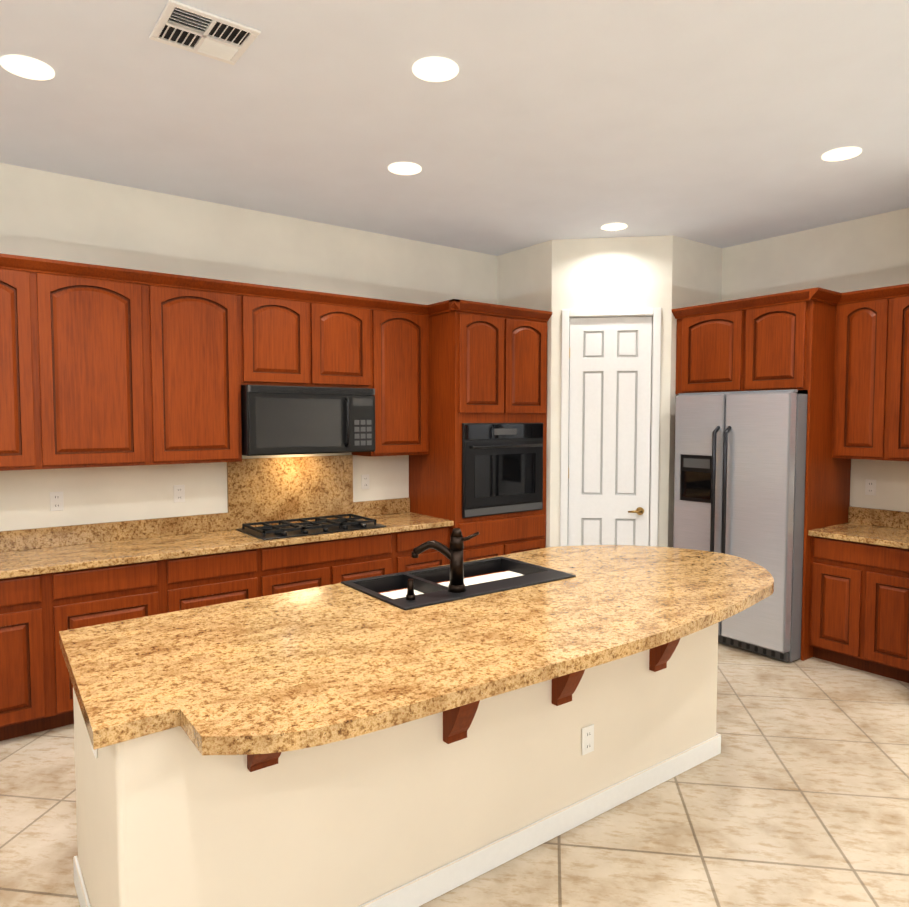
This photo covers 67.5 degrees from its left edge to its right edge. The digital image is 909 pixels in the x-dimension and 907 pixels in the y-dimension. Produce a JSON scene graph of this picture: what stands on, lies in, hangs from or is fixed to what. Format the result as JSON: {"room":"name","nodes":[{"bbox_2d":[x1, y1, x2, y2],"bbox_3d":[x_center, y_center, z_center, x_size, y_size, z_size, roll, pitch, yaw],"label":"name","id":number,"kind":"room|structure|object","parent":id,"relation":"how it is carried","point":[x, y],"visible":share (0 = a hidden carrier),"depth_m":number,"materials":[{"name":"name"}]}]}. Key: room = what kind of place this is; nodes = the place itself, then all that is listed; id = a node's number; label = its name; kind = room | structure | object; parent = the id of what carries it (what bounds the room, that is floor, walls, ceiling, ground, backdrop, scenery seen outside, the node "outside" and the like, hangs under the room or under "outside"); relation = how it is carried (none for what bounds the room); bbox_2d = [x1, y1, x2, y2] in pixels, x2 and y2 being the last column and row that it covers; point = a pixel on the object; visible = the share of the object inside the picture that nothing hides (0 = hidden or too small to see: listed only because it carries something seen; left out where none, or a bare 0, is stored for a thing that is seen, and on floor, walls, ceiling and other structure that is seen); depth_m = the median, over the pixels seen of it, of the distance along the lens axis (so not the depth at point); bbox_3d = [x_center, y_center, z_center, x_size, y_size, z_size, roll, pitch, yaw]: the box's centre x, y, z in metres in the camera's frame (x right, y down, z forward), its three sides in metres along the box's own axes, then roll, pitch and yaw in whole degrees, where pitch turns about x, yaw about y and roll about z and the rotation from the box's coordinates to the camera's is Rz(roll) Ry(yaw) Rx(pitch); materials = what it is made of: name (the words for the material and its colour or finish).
{"room":"kitchen","nodes":[
{"label":"kitchen","id":0,"kind":"room"},
{"bbox_2d":[0,163,496,530],"bbox_3d":[-2.696,-0.092,4.016,7.615,3.178,0.120,-2,4,-37],"label":"wall","id":1,"kind":"structure","parent":0,"point":[51,215],"depth_m":4.56,"materials":[{"name":"paint"}]},
{"bbox_2d":[0,253,43,470],"bbox_3d":[-2.660,-0.492,3.737,0.584,1.168,0.329,-2,4,-37],"label":"upper cabinet","id":2,"kind":"object","parent":1,"relation":"attached to","point":[20,447],"depth_m":3.74,"materials":[{"name":"brown wood"}]},
{"bbox_2d":[50,492,63,510],"bbox_3d":[-2.430,0.291,4.152,0.072,0.116,0.008,-2,4,-37],"label":"electrical outlet","id":3,"kind":"object","parent":1,"relation":"attached to","point":[56,502],"visible":1,"depth_m":4.15,"materials":[{"name":"white plastic"}]},
{"bbox_2d":[36,258,151,468],"bbox_3d":[-2.194,-0.511,4.085,0.579,1.168,0.329,-2,4,-37],"label":"upper cabinet","id":4,"kind":"object","parent":1,"relation":"attached to","point":[100,365],"depth_m":3.95,"materials":[{"name":"brown wood"}]},
{"bbox_2d":[173,485,184,502],"bbox_3d":[-1.855,0.268,4.582,0.072,0.116,0.008,-2,4,-37],"label":"electrical outlet","id":5,"kind":"object","parent":1,"relation":"attached to","point":[179,493],"visible":1,"depth_m":4.58,"materials":[{"name":"white plastic"}]},
{"bbox_2d":[148,271,247,464],"bbox_3d":[-1.731,-0.529,4.431,0.579,1.168,0.329,-2,4,-37],"label":"upper cabinet","id":6,"kind":"object","parent":1,"relation":"attached to","point":[194,322],"depth_m":4.30,"materials":[{"name":"brown wood"}]},
{"bbox_2d":[0,457,407,552],"bbox_3d":[-2.238,0.312,4.287,4.648,0.495,0.021,-2,4,-37],"label":"backsplash","id":7,"kind":"structure","parent":1,"relation":"attached to","point":[264,489],"depth_m":4.90,"materials":[{"name":"beige stone"}]},
{"bbox_2d":[240,282,311,384],"bbox_3d":[-1.303,-0.800,4.738,0.489,0.658,0.329,-2,4,-37],"label":"upper cabinet","id":8,"kind":"object","parent":1,"relation":"attached to","point":[276,322],"depth_m":4.60,"materials":[{"name":"brown wood"}]},
{"bbox_2d":[241,381,379,456],"bbox_3d":[-1.072,-0.240,4.870,0.959,0.466,0.442,-2,4,-37],"label":"microwave","id":9,"kind":"object","parent":1,"relation":"attached to","point":[279,419],"depth_m":4.70,"materials":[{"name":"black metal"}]},
{"bbox_2d":[312,291,371,384],"bbox_3d":[-0.910,-0.815,5.032,0.494,0.658,0.329,-2,4,-37],"label":"upper cabinet","id":10,"kind":"object","parent":1,"relation":"attached to","point":[341,324],"depth_m":4.90,"materials":[{"name":"brown wood"}]},
{"bbox_2d":[361,474,368,488],"bbox_3d":[-0.713,0.224,5.436,0.072,0.116,0.008,-2,4,-37],"label":"electrical outlet","id":11,"kind":"object","parent":1,"relation":"attached to","point":[364,481],"visible":1,"depth_m":5.43,"materials":[{"name":"white plastic"}]},
{"bbox_2d":[356,298,431,456],"bbox_3d":[-0.499,-0.576,5.352,0.533,1.168,0.329,-2,4,-37],"label":"upper cabinet","id":12,"kind":"object","parent":1,"relation":"attached to","point":[401,331],"depth_m":5.23,"materials":[{"name":"brown wood"}]},
{"bbox_2d":[0,642,908,906],"bbox_3d":[0.304,1.668,1.352,9.120,0.060,8.120,-2,4,-37],"label":"floor","id":13,"kind":"structure","parent":0,"point":[794,792],"depth_m":2.88,"materials":[{"name":"tile"}]},
{"bbox_2d":[0,573,55,740],"bbox_3d":[-2.579,1.075,3.704,0.577,0.880,0.609,-2,4,-37],"label":"base cabinet","id":14,"kind":"object","parent":13,"relation":"on","point":[27,691],"depth_m":3.58,"materials":[{"name":"brown wood"}]},
{"bbox_2d":[52,561,167,727],"bbox_3d":[-2.115,1.057,4.051,0.582,0.880,0.609,-2,4,-37],"label":"base cabinet","id":15,"kind":"object","parent":13,"relation":"on","point":[85,597],"depth_m":3.77,"materials":[{"name":"brown wood"}]},
{"bbox_2d":[168,549,263,612],"bbox_3d":[-1.649,1.039,4.399,0.581,0.880,0.609,-2,4,-37],"label":"base cabinet","id":16,"kind":"object","parent":13,"relation":"on","point":[193,582],"depth_m":4.15,"materials":[{"name":"brown wood"}]},
{"bbox_2d":[264,533,399,595],"bbox_3d":[-1.014,1.015,4.873,1.005,0.880,0.609,-2,4,-37],"label":"base cabinet","id":17,"kind":"object","parent":13,"relation":"on","point":[288,568],"depth_m":4.60,"materials":[{"name":"brown wood"}]},
{"bbox_2d":[0,513,451,580],"bbox_3d":[-2.054,0.590,4.056,4.648,0.038,0.635,-2,4,-37],"label":"countertop","id":18,"kind":"structure","parent":17,"relation":"on","point":[101,554],"depth_m":4.12,"materials":[{"name":"beige stone"}]},
{"bbox_2d":[236,513,387,540],"bbox_3d":[-1.009,0.509,4.823,0.915,0.046,0.510,-2,4,-37],"label":"cooktop","id":19,"kind":"object","parent":18,"relation":"in","point":[327,522],"depth_m":4.81,"materials":[{"name":"black metal"}]},
{"bbox_2d":[73,628,720,906],"bbox_3d":[0.011,1.116,2.917,2.802,0.880,1.041,-2,4,-37],"label":"kitchen island","id":20,"kind":"object","parent":13,"relation":"on","point":[415,738],"depth_m":2.38,"materials":[{"name":"paint"}]},
{"bbox_2d":[59,545,773,819],"bbox_3d":[0.214,0.651,2.970,3.314,0.047,1.434,-2,4,-37],"label":"island countertop","id":21,"kind":"structure","parent":20,"relation":"on","point":[175,707],"depth_m":2.25,"materials":[{"name":"beige stone"}]},
{"bbox_2d":[403,528,478,599],"bbox_3d":[-0.088,0.476,3.021,0.346,0.280,0.216,-2,4,-37],"label":"faucet","id":22,"kind":"object","parent":21,"relation":"on","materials":[{"name":"brown metal"}]},
{"bbox_2d":[339,556,578,611],"bbox_3d":[0.031,0.711,3.293,1.003,0.219,0.576,-2,4,-37],"label":"sink","id":23,"kind":"object","parent":21,"relation":"in","point":[485,576],"depth_m":3.30,"materials":[{"name":"black metal"}]},
{"bbox_2d":[396,525,451,571],"bbox_3d":[-0.407,0.991,5.327,0.513,0.880,0.609,-2,4,-37],"label":"base cabinet","id":24,"kind":"object","parent":13,"relation":"on","point":[405,542],"depth_m":5.06,"materials":[{"name":"brown wood"}]},
{"bbox_2d":[408,299,551,561],"bbox_3d":[0.208,0.117,5.696,0.962,2.588,0.683,-2,4,-37],"label":"tall cabinet","id":25,"kind":"object","parent":13,"relation":"on","point":[485,473],"depth_m":5.35,"materials":[{"name":"brown wood"}]},
{"bbox_2d":[462,423,542,517],"bbox_3d":[0.281,0.109,5.598,0.842,0.729,0.534,-2,4,-37],"label":"wall oven","id":26,"kind":"object","parent":25,"relation":"in","point":[502,463],"depth_m":5.40,"materials":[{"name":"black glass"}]},
{"bbox_2d":[673,389,807,661],"bbox_3d":[2.306,0.484,5.227,0.903,1.903,0.915,-2,4,-37],"label":"refrigerator","id":27,"kind":"object","parent":13,"relation":"on","point":[739,472],"visible":0.69,"depth_m":4.84,"materials":[{"name":"silver metal"}]},
{"bbox_2d":[804,536,908,682],"bbox_3d":[2.950,1.024,4.683,0.610,0.880,0.721,-2,4,-37],"label":"base cabinet","id":28,"kind":"object","parent":13,"relation":"on","point":[856,596],"depth_m":4.54,"materials":[{"name":"brown wood"}]},
{"bbox_2d":[808,524,908,551],"bbox_3d":[2.940,0.560,4.651,0.636,0.038,0.721,-2,4,-37],"label":"countertop","id":29,"kind":"structure","parent":28,"relation":"on","point":[854,533],"depth_m":4.62,"materials":[{"name":"beige stone"}]},
{"bbox_2d":[0,0,908,255],"bbox_3d":[0.304,-1.566,1.184,9.120,0.060,8.120,-2,4,-37],"label":"ceiling","id":30,"kind":"structure","parent":0,"point":[722,123],"depth_m":3.29,"materials":[{"name":"paint"}]},
{"bbox_2d":[0,55,54,79],"bbox_3d":[-1.790,-1.617,2.851,0.196,0.009,0.196,-2,4,-37],"label":"recessed light","id":31,"kind":"object","parent":30,"relation":"in","point":[27,67],"visible":1,"depth_m":2.85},
{"bbox_2d":[149,0,260,64],"bbox_3d":[-0.957,-1.601,2.601,0.330,0.014,0.300,-2,4,-37],"label":"ceiling vent","id":32,"kind":"object","parent":30,"relation":"in","point":[195,30],"visible":1,"depth_m":2.59,"materials":[{"name":"white metal"}]},
{"bbox_2d":[388,162,420,174],"bbox_3d":[-0.292,-1.677,4.001,0.196,0.009,0.196,-2,4,-37],"label":"recessed light","id":33,"kind":"object","parent":30,"relation":"in","point":[404,168],"visible":1,"depth_m":4.00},
{"bbox_2d":[412,57,458,81],"bbox_3d":[-0.080,-1.618,2.866,0.196,0.009,0.196,-2,4,-37],"label":"recessed light","id":34,"kind":"object","parent":30,"relation":"in","point":[435,69],"visible":1,"depth_m":2.86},
{"bbox_2d":[601,223,626,230],"bbox_3d":[1.226,-1.740,5.218,0.196,0.009,0.196,-2,4,-37],"label":"recessed light","id":35,"kind":"object","parent":30,"relation":"in","point":[614,226],"visible":0.96,"depth_m":5.21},
{"bbox_2d":[822,147,861,160],"bbox_3d":[2.154,-1.665,3.782,0.196,0.009,0.196,-2,4,-37],"label":"recessed light","id":36,"kind":"object","parent":30,"relation":"in","point":[841,154],"visible":0.98,"depth_m":3.77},
{"bbox_2d":[497,240,551,547],"bbox_3d":[0.605,-0.198,6.049,0.110,3.178,0.815,-2,4,-37],"label":"wall","id":37,"kind":"structure","parent":0,"point":[524,277],"depth_m":5.79,"materials":[{"name":"paint"}]},
{"bbox_2d":[550,235,672,546],"bbox_3d":[1.289,-0.178,5.676,0.963,3.178,0.110,0,3,8],"label":"wall","id":38,"kind":"structure","parent":0,"point":[612,273],"depth_m":5.57,"materials":[{"name":"paint"}]},
{"bbox_2d":[560,308,661,546],"bbox_3d":[1.287,0.111,5.666,0.797,2.602,0.156,0,3,8],"label":"pantry door","id":39,"kind":"structure","parent":38,"relation":"in","point":[610,408],"depth_m":5.63,"materials":[{"name":"white wood"}]},
{"bbox_2d":[668,235,721,547],"bbox_3d":[2.007,-0.185,5.808,0.704,3.178,0.110,-2,4,-37],"label":"wall","id":40,"kind":"structure","parent":0,"point":[696,273],"depth_m":5.61,"materials":[{"name":"paint"}]},
{"bbox_2d":[721,208,908,511],"bbox_3d":[2.468,-0.189,5.879,0.120,3.178,3.320,-2,4,-37],"label":"wall","id":41,"kind":"structure","parent":0,"point":[868,252],"depth_m":5.10,"materials":[{"name":"paint"}]},
{"bbox_2d":[672,300,739,393],"bbox_3d":[2.236,-0.827,5.501,0.660,0.683,0.594,-2,4,-37],"label":"upper cabinet","id":42,"kind":"object","parent":41,"relation":"attached to","point":[708,335],"depth_m":5.29,"materials":[{"name":"brown wood"}]},
{"bbox_2d":[740,288,831,395],"bbox_3d":[2.558,-0.805,5.071,0.660,0.683,0.481,-2,4,-37],"label":"upper cabinet","id":43,"kind":"object","parent":41,"relation":"attached to","point":[786,337],"depth_m":4.82,"materials":[{"name":"brown wood"}]},
{"bbox_2d":[828,286,887,459],"bbox_3d":[2.953,-0.549,4.832,0.330,1.168,0.355,-2,4,-37],"label":"upper cabinet","id":44,"kind":"object","parent":41,"relation":"attached to","point":[841,359],"depth_m":4.74,"materials":[{"name":"brown wood"}]},
{"bbox_2d":[865,479,875,495],"bbox_3d":[3.061,0.247,4.999,0.008,0.116,0.072,-2,4,-37],"label":"electrical outlet","id":45,"kind":"object","parent":41,"relation":"attached to","point":[870,486],"visible":1,"depth_m":5.00,"materials":[{"name":"white plastic"}]},
{"bbox_2d":[848,504,908,527],"bbox_3d":[3.186,0.471,4.831,0.022,0.120,0.721,-2,4,-37],"label":"backsplash","id":46,"kind":"structure","parent":41,"relation":"attached to","point":[890,519],"depth_m":4.95,"materials":[{"name":"beige stone"}]},
{"bbox_2d":[880,284,908,460],"bbox_3d":[3.169,-0.534,4.544,0.330,1.168,0.366,-2,4,-37],"label":"upper cabinet","id":47,"kind":"object","parent":41,"relation":"attached to","point":[895,447],"depth_m":4.55,"materials":[{"name":"brown wood"}]}
]}

